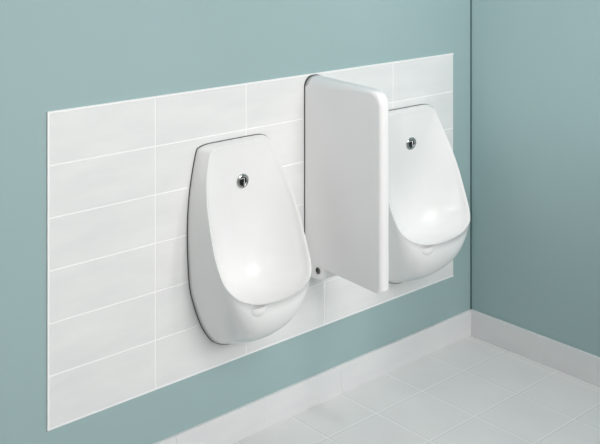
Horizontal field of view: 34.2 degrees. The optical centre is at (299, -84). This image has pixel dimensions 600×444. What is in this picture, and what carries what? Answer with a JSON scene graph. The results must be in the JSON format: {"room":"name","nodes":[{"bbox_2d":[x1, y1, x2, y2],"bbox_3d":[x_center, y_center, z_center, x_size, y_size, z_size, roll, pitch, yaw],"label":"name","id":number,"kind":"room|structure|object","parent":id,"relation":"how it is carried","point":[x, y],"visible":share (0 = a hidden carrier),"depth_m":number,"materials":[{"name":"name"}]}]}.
{"room":"public restroom","nodes":[
{"label":"public restroom","id":0,"kind":"room"},
{"bbox_2d":[0,0,469,443],"bbox_3d":[-1.194,0.095,1.867,4.918,2.700,0.120,0,0,-42],"label":"wall","id":1,"kind":"structure","parent":0,"point":[55,54],"depth_m":2.54,"materials":[{"name":"teal paint"}]},
{"bbox_2d":[187,134,310,344],"bbox_3d":[-0.119,0.888,2.602,0.308,0.561,0.204,0,0,-42],"label":"urinal","id":2,"kind":"object","parent":1,"relation":"attached to","point":[249,262],"visible":1,"depth_m":2.62,"materials":[{"name":"white ceramic"}]},
{"bbox_2d":[46,53,453,430],"bbox_3d":[-0.040,0.840,2.811,1.499,0.756,0.006,0,0,-42],"label":"tile panel","id":3,"kind":"object","parent":1,"relation":"attached to","point":[123,325],"visible":0.54,"depth_m":2.49,"materials":[{"name":"white tile"}]},
{"bbox_2d":[153,310,470,443],"bbox_3d":[-1.101,1.401,1.864,4.527,0.088,0.008,0,0,-42],"label":"baseboard","id":4,"kind":"structure","parent":1,"relation":"attached to","point":[237,424],"depth_m":2.90,"materials":[{"name":"tile"}]},
{"bbox_2d":[304,74,388,293],"bbox_3d":[0.137,0.758,2.772,0.077,0.587,0.288,0,0,-42],"label":"divider","id":5,"kind":"object","parent":1,"relation":"attached to","point":[346,124],"visible":0.98,"depth_m":2.74,"materials":[{"name":"white plastic"}]},
{"bbox_2d":[389,104,469,283],"bbox_3d":[0.387,0.893,3.067,0.349,0.561,0.181,0,0,-42],"label":"urinal","id":6,"kind":"object","parent":1,"relation":"attached to","point":[429,212],"visible":0.82,"depth_m":3.11,"materials":[{"name":"white ceramic"}]},
{"bbox_2d":[470,0,471,308],"bbox_3d":[0.592,0.051,3.376,0.004,2.612,0.004,0,0,-42],"label":"trim","id":7,"kind":"structure","parent":1,"relation":"attached to","point":[470,0],"depth_m":3.38,"materials":[{"name":"teal paint"}]},
{"bbox_2d":[233,335,599,443],"bbox_3d":[0.204,1.495,0.300,4.918,0.100,4.320,0,0,-42],"label":"floor","id":8,"kind":"structure","parent":0,"point":[470,390],"depth_m":2.87,"materials":[{"name":"tile"}]},
{"bbox_2d":[472,0,599,356],"bbox_3d":[1.502,0.095,2.449,0.120,2.700,2.600,0,0,-42],"label":"wall","id":9,"kind":"structure","parent":0,"point":[536,63],"depth_m":3.18,"materials":[{"name":"teal paint"}]},
{"bbox_2d":[470,309,599,386],"bbox_3d":[1.383,1.401,2.487,0.008,0.088,2.385,0,0,-42],"label":"baseboard","id":10,"kind":"structure","parent":9,"relation":"attached to","point":[585,366],"depth_m":3.17,"materials":[{"name":"tile"}]}
]}

